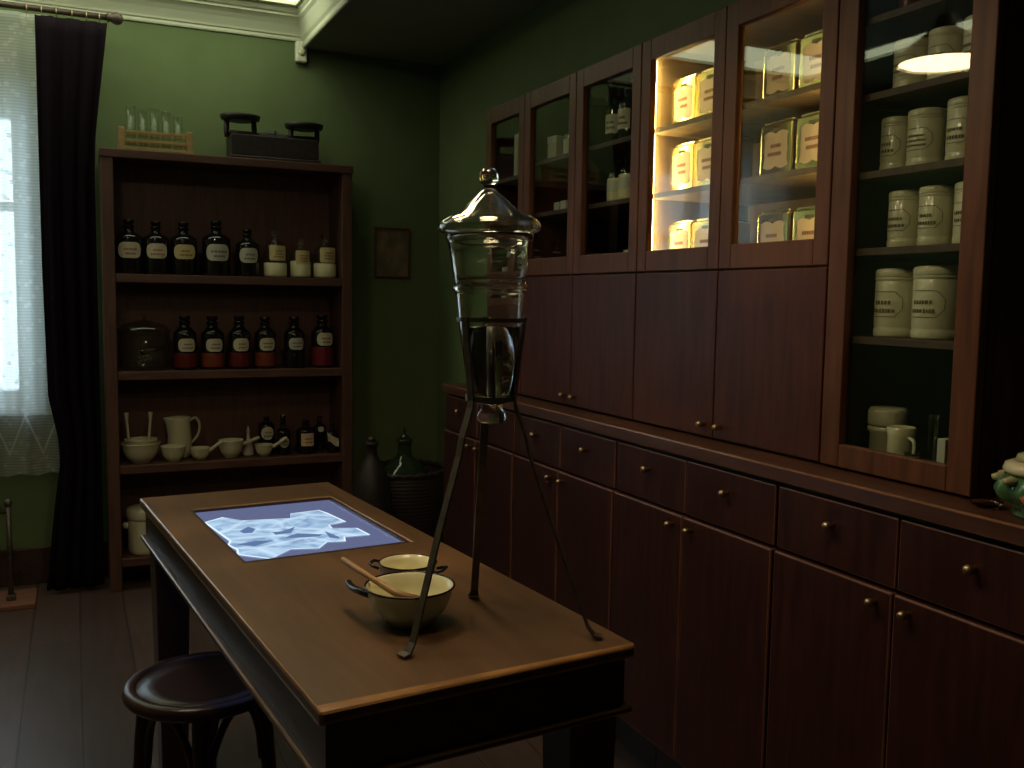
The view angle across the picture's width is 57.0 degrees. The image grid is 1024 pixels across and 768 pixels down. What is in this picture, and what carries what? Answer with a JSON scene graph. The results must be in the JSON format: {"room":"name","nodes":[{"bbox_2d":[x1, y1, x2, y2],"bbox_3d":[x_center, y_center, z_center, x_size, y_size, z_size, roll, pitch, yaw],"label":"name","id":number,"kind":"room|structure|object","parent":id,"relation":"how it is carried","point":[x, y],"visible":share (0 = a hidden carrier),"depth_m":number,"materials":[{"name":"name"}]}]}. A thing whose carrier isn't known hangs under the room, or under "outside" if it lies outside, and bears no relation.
{"room":"pharmacy","nodes":[
{"label":"pharmacy","id":0,"kind":"room"},
{"bbox_2d":[190,446,210,459],"bbox_3d":[-1.417,0.316,4.288,0.092,0.056,0.092,-2,6,-25],"label":"bowl","id":1,"kind":"object","parent":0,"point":[197,452],"depth_m":4.26,"materials":[{"name":"beige ceramic"}]},
{"bbox_2d":[0,7,439,549],"bbox_3d":[-2.030,-0.487,4.332,3.690,2.740,0.300,-2,6,-25],"label":"wall","id":2,"kind":"structure","parent":0,"point":[380,117],"depth_m":4.64,"materials":[{"name":"paint"}]},
{"bbox_2d":[0,1,123,24],"bbox_3d":[-2.453,-1.535,3.747,1.681,0.091,0.213,-2,6,-25],"label":"curtain rod","id":3,"kind":"object","parent":2,"relation":"attached to","point":[116,18],"visible":0.92,"depth_m":3.95,"materials":[{"name":"brown"}]},
{"bbox_2d":[0,10,59,476],"bbox_3d":[-2.618,-0.562,3.788,1.470,1.970,0.036,-2,6,-25],"label":"lace curtain","id":4,"kind":"object","parent":3,"relation":"hanging from","point":[23,367],"visible":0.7,"depth_m":4.03,"materials":[{"name":"fabric"}]},
{"bbox_2d":[34,14,106,590],"bbox_3d":[-1.857,-0.313,4.023,0.293,2.416,0.041,-1,6,-24],"label":"curtain","id":5,"kind":"object","parent":3,"relation":"hanging from","point":[69,51],"visible":1,"depth_m":4.00,"materials":[{"name":"fabric"}]},
{"bbox_2d":[0,541,149,586],"bbox_3d":[-1.986,0.809,4.301,3.420,0.165,0.020,-2,6,-25],"label":"baseboard","id":6,"kind":"structure","parent":2,"relation":"attached to","point":[31,564],"depth_m":4.21,"materials":[{"name":"brown wood"}]},
{"bbox_2d":[0,0,301,41],"bbox_3d":[-2.242,-1.662,3.884,2.785,0.125,0.122,-2,6,-25],"label":"trim","id":7,"kind":"structure","parent":2,"relation":"attached to","point":[241,17],"depth_m":4.29,"materials":[{"name":"grey paint"}]},
{"bbox_2d":[297,0,350,48],"bbox_3d":[0.228,-1.421,1.826,0.054,0.162,5.954,-2,6,-25],"label":"trim","id":8,"kind":"structure","parent":2,"relation":"attached to","point":[314,16],"depth_m":4.21,"materials":[{"name":"grey paint"}]},
{"bbox_2d":[374,227,409,277],"bbox_3d":[-0.611,-0.668,4.802,0.186,0.254,0.014,-2,6,-25],"label":"framed picture","id":9,"kind":"object","parent":2,"relation":"attached to","point":[391,245],"visible":1,"depth_m":4.80,"materials":[{"name":"brown wood"}]},
{"bbox_2d":[217,438,243,457],"bbox_3d":[-1.301,0.298,4.363,0.118,0.082,0.118,-2,6,-25],"label":"bowl","id":10,"kind":"object","parent":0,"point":[230,447],"depth_m":4.33,"materials":[{"name":"beige ceramic"}]},
{"bbox_2d":[0,572,653,767],"bbox_3d":[-0.732,1.202,1.635,3.690,0.100,6.158,-2,6,-25],"label":"floor","id":11,"kind":"structure","parent":0,"point":[66,661],"depth_m":3.09,"materials":[{"name":"wood"}]},
{"bbox_2d":[0,499,36,611],"bbox_3d":[-2.167,0.694,3.914,0.335,0.458,0.230,-2,6,-25],"label":"iron stand","id":12,"kind":"object","parent":11,"relation":"on","point":[10,600],"visible":1,"depth_m":3.92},
{"bbox_2d":[121,651,276,767],"bbox_3d":[-0.685,0.880,2.109,0.340,0.463,0.340,3,5,20],"label":"stool","id":13,"kind":"object","parent":11,"relation":"on","point":[201,689],"visible":0.81,"depth_m":2.04,"materials":[{"name":"wood"}]},
{"bbox_2d":[98,147,352,591],"bbox_3d":[-1.302,-0.064,4.377,1.088,1.911,0.262,-2,6,-25],"label":"open shelf","id":14,"kind":"object","parent":11,"relation":"on","point":[297,200],"visible":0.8,"depth_m":4.41,"materials":[{"name":"brown wood"}]},
{"bbox_2d":[115,219,143,273],"bbox_3d":[-1.667,-0.597,4.104,0.116,0.235,0.117,-2,6,-25],"label":"bottle","id":15,"kind":"object","parent":14,"relation":"on","point":[128,244],"visible":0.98,"depth_m":4.06,"materials":[{"name":"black glass"}]},
{"bbox_2d":[122,504,149,555],"bbox_3d":[-1.643,0.644,4.253,0.178,0.226,0.178,3,5,20],"label":"crock","id":16,"kind":"object","parent":14,"relation":"on","point":[136,524],"visible":0.41,"depth_m":4.18,"materials":[{"name":"ceramic"}]},
{"bbox_2d":[120,440,160,462],"bbox_3d":[-1.656,0.304,4.207,0.169,0.088,0.169,-2,6,-25],"label":"mixing bowl","id":17,"kind":"object","parent":14,"relation":"on","point":[133,453],"visible":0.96,"depth_m":4.15,"materials":[{"name":"beige ceramic"}]},
{"bbox_2d":[117,320,170,370],"bbox_3d":[-1.632,-0.193,4.188,0.227,0.258,0.227,-2,6,-25],"label":"glass jar","id":18,"kind":"object","parent":14,"relation":"on","point":[140,361],"visible":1,"depth_m":4.17,"materials":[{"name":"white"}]},
{"bbox_2d":[117,126,192,153],"bbox_3d":[-1.569,-1.060,4.150,0.304,0.105,0.090,-2,6,-25],"label":"test tube rack","id":19,"kind":"object","parent":14,"relation":"on","point":[188,137],"visible":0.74,"depth_m":4.14,"materials":[{"name":"brown wood"}]},
{"bbox_2d":[143,221,169,274],"bbox_3d":[-1.566,-0.598,4.151,0.108,0.232,0.109,-2,6,-25],"label":"bottle","id":20,"kind":"object","parent":14,"relation":"on","point":[155,244],"visible":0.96,"depth_m":4.11,"materials":[{"name":"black glass"}]},
{"bbox_2d":[160,444,186,461],"bbox_3d":[-1.521,0.312,4.239,0.112,0.070,0.112,-2,6,-25],"label":"mixing bowl","id":21,"kind":"object","parent":14,"relation":"on","point":[171,452],"visible":1,"depth_m":4.21,"materials":[{"name":"beige ceramic"}]},
{"bbox_2d":[163,416,200,457],"bbox_3d":[-1.527,0.243,4.361,0.128,0.184,0.121,2,5,17],"label":"jug","id":22,"kind":"object","parent":14,"relation":"on","point":[178,428],"visible":0.84,"depth_m":4.32,"materials":[{"name":"beige"}]},
{"bbox_2d":[170,222,196,274],"bbox_3d":[-1.462,-0.602,4.199,0.114,0.234,0.115,-2,6,-25],"label":"bottle","id":23,"kind":"object","parent":14,"relation":"on","point":[183,246],"visible":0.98,"depth_m":4.16,"materials":[{"name":"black glass"}]},
{"bbox_2d":[173,315,196,369],"bbox_3d":[-1.469,-0.186,4.237,0.101,0.242,0.102,-2,6,-25],"label":"bottle","id":24,"kind":"object","parent":14,"relation":"on","point":[184,337],"visible":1,"depth_m":4.20,"materials":[{"name":"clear glass"}]},
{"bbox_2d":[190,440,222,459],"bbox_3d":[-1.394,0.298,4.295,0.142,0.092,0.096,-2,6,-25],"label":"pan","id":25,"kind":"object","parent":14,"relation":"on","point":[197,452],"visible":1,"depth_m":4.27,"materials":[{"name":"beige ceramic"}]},
{"bbox_2d":[201,316,223,369],"bbox_3d":[-1.361,-0.188,4.287,0.101,0.240,0.102,-2,6,-25],"label":"bottle","id":26,"kind":"object","parent":14,"relation":"on","point":[212,337],"visible":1,"depth_m":4.25,"materials":[{"name":"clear glass"}]},
{"bbox_2d":[202,221,230,275],"bbox_3d":[-1.335,-0.611,4.258,0.124,0.246,0.125,-2,6,-25],"label":"bottle","id":27,"kind":"object","parent":14,"relation":"on","point":[216,246],"visible":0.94,"depth_m":4.21,"materials":[{"name":"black glass"}]},
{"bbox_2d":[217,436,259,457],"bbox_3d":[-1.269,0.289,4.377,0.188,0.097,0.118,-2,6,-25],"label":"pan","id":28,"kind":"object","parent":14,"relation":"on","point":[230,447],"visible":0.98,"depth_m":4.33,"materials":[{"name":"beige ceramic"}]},
{"bbox_2d":[228,316,250,368],"bbox_3d":[-1.254,-0.192,4.337,0.099,0.242,0.100,-2,6,-25],"label":"bottle","id":29,"kind":"object","parent":14,"relation":"on","point":[238,336],"visible":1,"depth_m":4.30,"materials":[{"name":"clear glass"}]},
{"bbox_2d":[236,229,258,276],"bbox_3d":[-1.211,-0.599,4.317,0.104,0.215,0.105,-2,6,-25],"label":"bottle","id":30,"kind":"object","parent":14,"relation":"on","point":[247,250],"visible":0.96,"depth_m":4.28,"materials":[{"name":"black glass"}]},
{"bbox_2d":[254,316,275,368],"bbox_3d":[-1.148,-0.194,4.386,0.097,0.240,0.098,-2,6,-25],"label":"bottle","id":31,"kind":"object","parent":14,"relation":"on","point":[264,337],"visible":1,"depth_m":4.35,"materials":[{"name":"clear glass"}]},
{"bbox_2d":[258,416,274,452],"bbox_3d":[-1.174,0.241,4.510,0.076,0.172,0.077,-2,6,-25],"label":"bottle","id":32,"kind":"object","parent":14,"relation":"on","point":[266,428],"visible":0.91,"depth_m":4.48,"materials":[{"name":"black glass"}]},
{"bbox_2d":[220,112,323,163],"bbox_3d":[-1.106,-1.122,4.360,0.470,0.204,0.180,-2,6,-25],"label":"kitchen scale","id":33,"kind":"object","parent":14,"relation":"on","point":[240,144],"visible":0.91,"depth_m":4.30,"materials":[{"name":"metal"}]},
{"bbox_2d":[263,231,286,276],"bbox_3d":[-1.097,-0.601,4.370,0.104,0.212,0.105,-2,6,-25],"label":"bottle","id":34,"kind":"object","parent":14,"relation":"on","point":[279,253],"visible":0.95,"depth_m":4.33,"materials":[{"name":"clear glass"}]},
{"bbox_2d":[276,411,289,454],"bbox_3d":[-1.085,0.229,4.473,0.066,0.205,0.067,-2,6,-25],"label":"bottle","id":35,"kind":"object","parent":14,"relation":"on","point":[283,448],"visible":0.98,"depth_m":4.45,"materials":[{"name":"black glass"}]},
{"bbox_2d":[283,316,304,367],"bbox_3d":[-1.026,-0.197,4.442,0.096,0.240,0.097,-2,6,-25],"label":"bottle","id":36,"kind":"object","parent":14,"relation":"on","point":[294,354],"visible":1,"depth_m":4.41,"materials":[{"name":"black glass"}]},
{"bbox_2d":[290,239,310,277],"bbox_3d":[-0.992,-0.588,4.420,0.092,0.180,0.093,-2,6,-25],"label":"bottle","id":37,"kind":"object","parent":14,"relation":"on","point":[300,267],"visible":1,"depth_m":4.38,"materials":[{"name":"clear glass"}]},
{"bbox_2d":[296,419,315,453],"bbox_3d":[-0.987,0.249,4.515,0.092,0.160,0.093,-2,6,-25],"label":"bottle","id":38,"kind":"object","parent":14,"relation":"on","point":[305,434],"visible":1,"depth_m":4.48,"materials":[{"name":"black glass"}]},
{"bbox_2d":[313,416,325,449],"bbox_3d":[-0.941,0.238,4.619,0.060,0.165,0.061,-2,6,-25],"label":"bottle","id":39,"kind":"object","parent":14,"relation":"on","point":[320,428],"visible":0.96,"depth_m":4.60,"materials":[{"name":"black glass"}]},
{"bbox_2d":[311,315,333,367],"bbox_3d":[-0.905,-0.206,4.498,0.107,0.250,0.108,-2,6,-25],"label":"bottle","id":40,"kind":"object","parent":14,"relation":"on","point":[322,336],"visible":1,"depth_m":4.46,"materials":[{"name":"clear glass"}]},
{"bbox_2d":[314,235,335,278],"bbox_3d":[-0.886,-0.603,4.468,0.104,0.205,0.105,-2,6,-25],"label":"bottle","id":41,"kind":"object","parent":14,"relation":"on","point":[328,269],"visible":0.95,"depth_m":4.43,"materials":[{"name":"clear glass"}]},
{"bbox_2d":[327,423,338,452],"bbox_3d":[-0.866,0.259,4.541,0.059,0.140,0.062,-2,6,-25],"label":"bottle","id":42,"kind":"object","parent":14,"relation":"on","point":[332,434],"visible":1,"depth_m":4.52,"materials":[{"name":"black glass"}]},
{"bbox_2d":[352,437,392,515],"bbox_3d":[-0.650,0.572,4.367,0.195,0.665,0.195,2,5,10],"label":"jug","id":43,"kind":"object","parent":11,"relation":"on","point":[371,485],"visible":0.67,"depth_m":4.30,"materials":[{"name":"ceramic"}]},
{"bbox_2d":[140,482,633,767],"bbox_3d":[-0.385,0.733,1.945,0.495,0.788,1.410,-2,6,-30],"label":"display table","id":44,"kind":"object","parent":11,"relation":"on","point":[261,570],"visible":0.96,"depth_m":1.46,"materials":[{"name":"brown wood"}]},
{"bbox_2d":[206,510,367,558],"bbox_3d":[-0.496,0.328,2.100,0.299,0.001,0.403,-2,6,-30],"label":"picture","id":45,"kind":"object","parent":44,"relation":"on","point":[311,522],"depth_m":2.10},
{"bbox_2d":[345,571,454,628],"bbox_3d":[-0.174,0.348,1.520,0.152,0.062,0.180,-2,6,-25],"label":"enamel bowl","id":46,"kind":"object","parent":44,"relation":"on","point":[398,612],"visible":0.91,"depth_m":1.48,"materials":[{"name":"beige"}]},
{"bbox_2d":[340,557,419,597],"bbox_3d":[-0.220,0.318,1.503,0.200,0.043,0.044,5,7,41],"label":"wooden spoon","id":47,"kind":"object","parent":46,"relation":"on","point":[395,593],"visible":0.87,"depth_m":1.48,"materials":[{"name":"brown wood"}]},
{"bbox_2d":[368,553,447,574],"bbox_3d":[-0.185,0.339,1.672,0.124,0.052,0.108,-2,6,-25],"label":"enamel bowl","id":48,"kind":"object","parent":44,"relation":"on","point":[405,561],"visible":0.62,"depth_m":1.71,"materials":[{"name":"grey"}]},
{"bbox_2d":[397,317,601,658],"bbox_3d":[-0.053,0.138,1.476,0.317,0.487,0.277,-2,6,-25],"label":"tripod","id":49,"kind":"object","parent":44,"relation":"on","point":[408,650],"visible":0.77,"depth_m":1.41,"materials":[{"name":"metal"}]},
{"bbox_2d":[438,168,540,423],"bbox_3d":[-0.033,-0.132,1.425,0.155,0.383,0.155,-3,6,-25],"label":"glass percolator","id":50,"kind":"object","parent":49,"relation":"on","point":[490,269],"visible":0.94,"depth_m":1.39,"materials":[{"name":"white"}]},
{"bbox_2d":[380,459,443,537],"bbox_3d":[-0.537,0.640,4.697,0.442,0.473,0.442,-2,6,-25],"label":"wicker basket","id":51,"kind":"object","parent":11,"relation":"on","point":[417,500],"visible":0.36,"depth_m":4.51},
{"bbox_2d":[385,427,427,474],"bbox_3d":[-0.535,0.534,4.688,0.310,0.642,0.310,-2,6,-25],"label":"glass carboy","id":52,"kind":"object","parent":51,"relation":"in","point":[404,463],"visible":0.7,"depth_m":4.63,"materials":[{"name":"green"}]},
{"bbox_2d":[443,393,518,578],"bbox_3d":[0.055,0.524,3.475,0.471,0.942,0.630,-2,6,-25],"label":"base cabinet","id":53,"kind":"object","parent":11,"relation":"on","point":[497,523],"visible":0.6,"depth_m":3.30,"materials":[{"name":"brown wood"}]},
{"bbox_2d":[512,412,656,767],"bbox_3d":[0.321,0.580,2.904,0.471,0.942,0.628,-2,6,-25],"label":"base cabinet","id":54,"kind":"object","parent":11,"relation":"on","point":[576,468],"visible":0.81,"depth_m":2.75,"materials":[{"name":"brown wood"}]},
{"bbox_2d":[611,440,783,767],"bbox_3d":[0.587,0.635,2.336,0.471,0.942,0.627,-2,6,-25],"label":"base cabinet","id":55,"kind":"object","parent":11,"relation":"on","point":[695,541],"visible":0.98,"depth_m":2.18,"materials":[{"name":"brown wood"}]},
{"bbox_2d":[766,483,1023,767],"bbox_3d":[0.852,0.690,1.768,0.471,0.942,0.625,-2,6,-25],"label":"base cabinet","id":56,"kind":"object","parent":11,"relation":"on","point":[897,640],"visible":0.99,"depth_m":1.66,"materials":[{"name":"brown wood"}]},
{"bbox_3d":[1.115,0.745,1.204,0.471,0.942,0.619,-2,6,-25],"label":"base cabinet","id":57,"kind":"object","parent":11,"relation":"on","visible":0},
{"bbox_2d":[442,383,1023,546],"bbox_3d":[0.599,0.147,2.309,0.451,0.032,3.157,-2,6,-25],"label":"countertop","id":58,"kind":"structure","parent":57,"relation":"on","point":[944,508],"depth_m":1.88,"materials":[{"name":"brown wood"}]},
{"bbox_2d":[867,406,907,451],"bbox_3d":[0.759,0.099,1.910,0.076,0.108,0.076,-2,6,-25],"label":"storage jar","id":59,"kind":"object","parent":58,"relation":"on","point":[879,417],"visible":0.61,"depth_m":1.88,"materials":[{"name":"ceramic"}]},
{"bbox_2d":[886,425,916,454],"bbox_3d":[0.755,0.122,1.818,0.054,0.079,0.066,-4,7,-44],"label":"mug","id":60,"kind":"object","parent":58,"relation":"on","point":[900,438],"visible":0.62,"depth_m":1.80,"materials":[{"name":"beige ceramic"}]},
{"bbox_2d":[969,498,1003,508],"bbox_3d":[0.778,0.197,1.548,0.052,0.009,0.052,-2,6,-25],"label":"glass dish","id":61,"kind":"object","parent":58,"relation":"on","point":[979,502],"visible":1,"depth_m":1.55,"materials":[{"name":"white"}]},
{"bbox_2d":[991,452,1023,519],"bbox_3d":[0.835,0.157,1.466,0.163,0.106,0.160,-2,6,-25],"label":"tureen","id":62,"kind":"object","parent":58,"relation":"on","point":[1008,487],"visible":1,"depth_m":1.46,"materials":[{"name":"green ceramic"}]},
{"bbox_2d":[437,0,739,542],"bbox_3d":[0.938,-0.252,2.218,0.100,2.740,6.058,-2,6,-25],"label":"wall","id":63,"kind":"structure","parent":0,"point":[554,40],"depth_m":4.19,"materials":[{"name":"paint"}]},
{"bbox_2d":[307,0,545,64],"bbox_3d":[0.570,-1.486,1.982,0.705,0.250,5.958,-2,6,-25],"label":"ceiling","id":64,"kind":"structure","parent":63,"relation":"attached to","point":[434,32],"depth_m":4.15,"materials":[{"name":"paint"}]},
{"bbox_2d":[485,94,527,395],"bbox_3d":[0.120,-0.479,3.377,0.386,1.005,0.318,-2,6,-25],"label":"upper cabinet","id":65,"kind":"object","parent":63,"relation":"attached to","point":[506,120],"visible":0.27,"depth_m":3.41,"materials":[{"name":"brown wood"}]},
{"bbox_2d":[521,43,642,420],"bbox_3d":[0.337,-0.433,2.912,0.386,1.005,0.707,-2,6,-25],"label":"upper cabinet","id":66,"kind":"object","parent":63,"relation":"attached to","point":[580,301],"visible":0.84,"depth_m":2.87,"materials":[{"name":"brown wood"}]},
{"bbox_2d":[547,135,563,158],"bbox_3d":[0.155,-0.770,3.089,0.062,0.076,0.054,-2,6,-31],"label":"carton","id":67,"kind":"object","parent":66,"relation":"on","point":[555,143],"visible":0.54,"depth_m":3.06,"materials":[{"name":"beige"}]},
{"bbox_2d":[534,198,629,222],"bbox_3d":[0.358,-0.535,2.912,0.325,0.014,0.674,-2,6,-25],"label":"shelf","id":68,"kind":"object","parent":66,"relation":"attached to","point":[614,211],"depth_m":3.00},
{"bbox_2d":[535,135,630,172],"bbox_3d":[0.360,-0.703,2.897,0.325,0.014,0.674,-2,6,-25],"label":"shelf","id":69,"kind":"object","parent":66,"relation":"attached to","point":[601,157],"depth_m":2.99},
{"bbox_2d":[530,272,638,276],"bbox_3d":[0.352,-0.334,2.929,0.331,0.016,0.674,-2,6,-25],"label":"shelf","id":70,"kind":"object","parent":66,"relation":"attached to","point":[624,272],"depth_m":2.83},
{"bbox_2d":[605,93,619,141],"bbox_3d":[0.303,-0.776,2.769,0.057,0.150,0.056,-2,6,-25],"label":"bottle","id":71,"kind":"object","parent":66,"relation":"on","point":[611,130],"visible":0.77,"depth_m":2.75,"materials":[{"name":"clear glass"}]},
{"bbox_2d":[607,160,622,200],"bbox_3d":[0.307,-0.594,2.771,0.057,0.125,0.056,-2,6,-25],"label":"bottle","id":72,"kind":"object","parent":66,"relation":"on","point":[612,183],"visible":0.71,"depth_m":2.75,"materials":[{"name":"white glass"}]},
{"bbox_2d":[617,85,631,138],"bbox_3d":[0.332,-0.774,2.708,0.057,0.158,0.056,-2,6,-25],"label":"bottle","id":73,"kind":"object","parent":66,"relation":"on","point":[624,124],"visible":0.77,"depth_m":2.69,"materials":[{"name":"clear glass"}]},
{"bbox_2d":[618,153,630,198],"bbox_3d":[0.334,-0.593,2.713,0.057,0.135,0.056,-2,6,-25],"label":"bottle","id":74,"kind":"object","parent":66,"relation":"on","point":[624,178],"visible":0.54,"depth_m":2.69,"materials":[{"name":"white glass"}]},
{"bbox_2d":[633,0,840,462],"bbox_3d":[0.636,-0.371,2.271,0.386,1.005,0.709,-2,6,-25],"label":"upper cabinet","id":75,"kind":"object","parent":63,"relation":"attached to","point":[730,336],"visible":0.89,"depth_m":2.19,"materials":[{"name":"brown wood"}]},
{"bbox_2d":[668,219,696,248],"bbox_3d":[0.483,-0.366,2.499,0.101,0.128,0.107,-2,6,-25],"label":"tin","id":76,"kind":"object","parent":75,"relation":"on","point":[680,233],"visible":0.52,"depth_m":2.47,"materials":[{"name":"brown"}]},
{"bbox_2d":[670,140,699,190],"bbox_3d":[0.486,-0.566,2.481,0.101,0.128,0.107,-2,6,-25],"label":"tin","id":77,"kind":"object","parent":75,"relation":"on","point":[683,155],"visible":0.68,"depth_m":2.45,"materials":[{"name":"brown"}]},
{"bbox_2d":[672,73,700,122],"bbox_3d":[0.489,-0.735,2.466,0.101,0.128,0.107,-2,6,-25],"label":"tin","id":78,"kind":"object","parent":75,"relation":"on","point":[685,89],"visible":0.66,"depth_m":2.44,"materials":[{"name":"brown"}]},
{"bbox_2d":[693,217,749,246],"bbox_3d":[0.531,-0.356,2.398,0.101,0.128,0.107,-2,6,-25],"label":"tin","id":79,"kind":"object","parent":75,"relation":"on","point":[700,228],"visible":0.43,"depth_m":2.37,"materials":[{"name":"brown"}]},
{"bbox_2d":[695,136,752,185],"bbox_3d":[0.534,-0.556,2.380,0.101,0.128,0.107,-2,6,-25],"label":"tin","id":80,"kind":"object","parent":75,"relation":"on","point":[703,148],"visible":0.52,"depth_m":2.35,"materials":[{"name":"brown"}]},
{"bbox_2d":[697,66,755,115],"bbox_3d":[0.536,-0.725,2.365,0.101,0.128,0.107,-2,6,-25],"label":"tin","id":81,"kind":"object","parent":75,"relation":"on","point":[705,79],"visible":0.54,"depth_m":2.34,"materials":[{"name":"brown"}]},
{"bbox_2d":[653,166,816,205],"bbox_3d":[0.657,-0.472,2.271,0.325,0.014,0.674,-2,6,-25],"label":"shelf","id":82,"kind":"object","parent":75,"relation":"attached to","point":[797,187],"depth_m":2.34,"materials":[{"name":"wood"}]},
{"bbox_2d":[655,82,819,143],"bbox_3d":[0.660,-0.641,2.256,0.325,0.014,0.674,-2,6,-25],"label":"shelf","id":83,"kind":"object","parent":75,"relation":"attached to","point":[755,114],"depth_m":2.23,"materials":[{"name":"wood"}]},
{"bbox_2d":[646,266,828,272],"bbox_3d":[0.651,-0.271,2.288,0.331,0.016,0.674,-2,6,-25],"label":"shelf","id":84,"kind":"object","parent":75,"relation":"attached to","point":[793,266],"depth_m":2.15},
{"bbox_2d":[757,208,797,242],"bbox_3d":[0.637,-0.334,2.170,0.101,0.128,0.107,-2,6,-25],"label":"tin","id":85,"kind":"object","parent":75,"relation":"on","point":[773,225],"visible":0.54,"depth_m":2.14,"materials":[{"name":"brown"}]},
{"bbox_2d":[760,116,799,174],"bbox_3d":[0.640,-0.534,2.151,0.101,0.128,0.107,-2,6,-25],"label":"tin","id":86,"kind":"object","parent":75,"relation":"on","point":[778,137],"visible":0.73,"depth_m":2.12,"materials":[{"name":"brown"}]},
{"bbox_2d":[763,38,801,97],"bbox_3d":[0.643,-0.703,2.136,0.101,0.128,0.107,-2,6,-25],"label":"tin","id":87,"kind":"object","parent":75,"relation":"on","point":[782,60],"visible":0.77,"depth_m":2.10,"materials":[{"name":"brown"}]},
{"bbox_2d":[793,205,814,239],"bbox_3d":[0.687,-0.324,2.062,0.101,0.128,0.107,-2,6,-25],"label":"tin","id":88,"kind":"object","parent":75,"relation":"on","point":[804,217],"visible":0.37,"depth_m":2.05,"materials":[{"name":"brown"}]},
{"bbox_2d":[796,110,818,168],"bbox_3d":[0.690,-0.524,2.044,0.101,0.128,0.107,-2,6,-25],"label":"tin","id":89,"kind":"object","parent":75,"relation":"on","point":[808,124],"visible":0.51,"depth_m":2.04,"materials":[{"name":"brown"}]},
{"bbox_2d":[799,29,822,87],"bbox_3d":[0.693,-0.692,2.029,0.101,0.128,0.107,-2,6,-25],"label":"tin","id":90,"kind":"object","parent":75,"relation":"on","point":[811,45],"visible":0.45,"depth_m":2.02,"materials":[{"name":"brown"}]},
{"bbox_2d":[820,0,1023,497],"bbox_3d":[0.873,-0.324,1.794,0.361,1.005,0.357,-2,6,-25],"label":"upper cabinet","id":91,"kind":"object","parent":63,"relation":"attached to","point":[974,380],"visible":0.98,"depth_m":1.75,"materials":[{"name":"brown wood"}]},
{"bbox_2d":[873,268,913,337],"bbox_3d":[0.756,-0.159,1.853,0.084,0.133,0.084,-2,6,-25],"label":"canister","id":92,"kind":"object","parent":91,"relation":"on","point":[893,286],"visible":0.8,"depth_m":1.82,"materials":[{"name":"ceramic"}]},
{"bbox_2d":[879,116,907,169],"bbox_3d":[0.751,-0.466,1.845,0.059,0.107,0.058,-2,6,-25],"label":"canister","id":93,"kind":"object","parent":91,"relation":"on","point":[893,139],"visible":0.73,"depth_m":1.82,"materials":[{"name":"ceramic"}]},
{"bbox_2d":[850,336,953,349],"bbox_3d":[0.877,-0.080,1.819,0.325,0.014,0.324,-2,6,-25],"label":"shelf","id":94,"kind":"object","parent":91,"relation":"attached to","point":[856,342],"depth_m":1.80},
{"bbox_2d":[886,190,918,246],"bbox_3d":[0.763,-0.318,1.830,0.064,0.110,0.064,-2,6,-25],"label":"canister","id":95,"kind":"object","parent":91,"relation":"on","point":[903,208],"visible":0.72,"depth_m":1.80,"materials":[{"name":"ceramic"}]},
{"bbox_2d":[854,243,959,260],"bbox_3d":[0.880,-0.251,1.804,0.325,0.014,0.324,-2,6,-25],"label":"shelf","id":96,"kind":"object","parent":91,"relation":"attached to","point":[862,251],"depth_m":1.81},
{"bbox_2d":[892,37,928,87],"bbox_3d":[0.767,-0.606,1.804,0.072,0.098,0.072,-2,6,-25],"label":"canister","id":97,"kind":"object","parent":91,"relation":"on","point":[910,59],"visible":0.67,"depth_m":1.77,"materials":[{"name":"ceramic"}]},
{"bbox_2d":[858,157,964,187],"bbox_3d":[0.882,-0.398,1.791,0.325,0.014,0.324,-2,6,-25],"label":"shelf","id":98,"kind":"object","parent":91,"relation":"attached to","point":[951,171],"depth_m":1.79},
{"bbox_2d":[862,69,969,112],"bbox_3d":[0.884,-0.545,1.777,0.325,0.014,0.324,-2,6,-25],"label":"shelf","id":99,"kind":"object","parent":91,"relation":"attached to","point":[933,92],"depth_m":1.77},
{"bbox_2d":[865,0,973,38],"bbox_3d":[0.887,-0.688,1.764,0.325,0.014,0.324,-2,6,-25],"label":"shelf","id":100,"kind":"object","parent":91,"relation":"attached to","point":[917,19],"depth_m":1.77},
{"bbox_2d":[905,107,947,165],"bbox_3d":[0.782,-0.461,1.780,0.070,0.110,0.070,-2,6,-25],"label":"canister","id":101,"kind":"object","parent":91,"relation":"on","point":[926,137],"visible":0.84,"depth_m":1.75,"materials":[{"name":"ceramic"}]},
{"bbox_2d":[910,265,957,339],"bbox_3d":[0.797,-0.152,1.766,0.090,0.136,0.090,-2,6,-25],"label":"canister","id":102,"kind":"object","parent":91,"relation":"on","point":[934,292],"visible":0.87,"depth_m":1.73,"materials":[{"name":"ceramic"}]},
{"bbox_2d":[916,185,954,244],"bbox_3d":[0.794,-0.313,1.763,0.066,0.112,0.066,-2,6,-25],"label":"canister","id":103,"kind":"object","parent":91,"relation":"on","point":[936,202],"visible":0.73,"depth_m":1.74,"materials":[{"name":"ceramic"}]},
{"bbox_2d":[926,25,963,79],"bbox_3d":[0.800,-0.600,1.733,0.068,0.100,0.068,-2,6,-25],"label":"canister","id":104,"kind":"object","parent":91,"relation":"on","point":[945,44],"visible":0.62,"depth_m":1.71,"materials":[{"name":"ceramic"}]},
{"bbox_2d":[944,95,967,159],"bbox_3d":[0.818,-0.456,1.702,0.064,0.116,0.064,-2,6,-25],"label":"canister","id":105,"kind":"object","parent":91,"relation":"on","point":[956,123],"visible":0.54,"depth_m":1.68,"materials":[{"name":"ceramic"}]},
{"bbox_2d":[952,181,962,242],"bbox_3d":[0.827,-0.306,1.692,0.066,0.112,0.066,-2,6,-25],"label":"canister","id":106,"kind":"object","parent":91,"relation":"on","point":[958,191],"visible":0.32,"depth_m":1.69,"materials":[{"name":"ceramic"}]},
{"bbox_2d":[961,15,972,70],"bbox_3d":[0.832,-0.595,1.665,0.068,0.104,0.068,-2,6,-25],"label":"canister","id":107,"kind":"object","parent":91,"relation":"on","point":[967,34],"visible":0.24,"depth_m":1.66,"materials":[{"name":"ceramic"}]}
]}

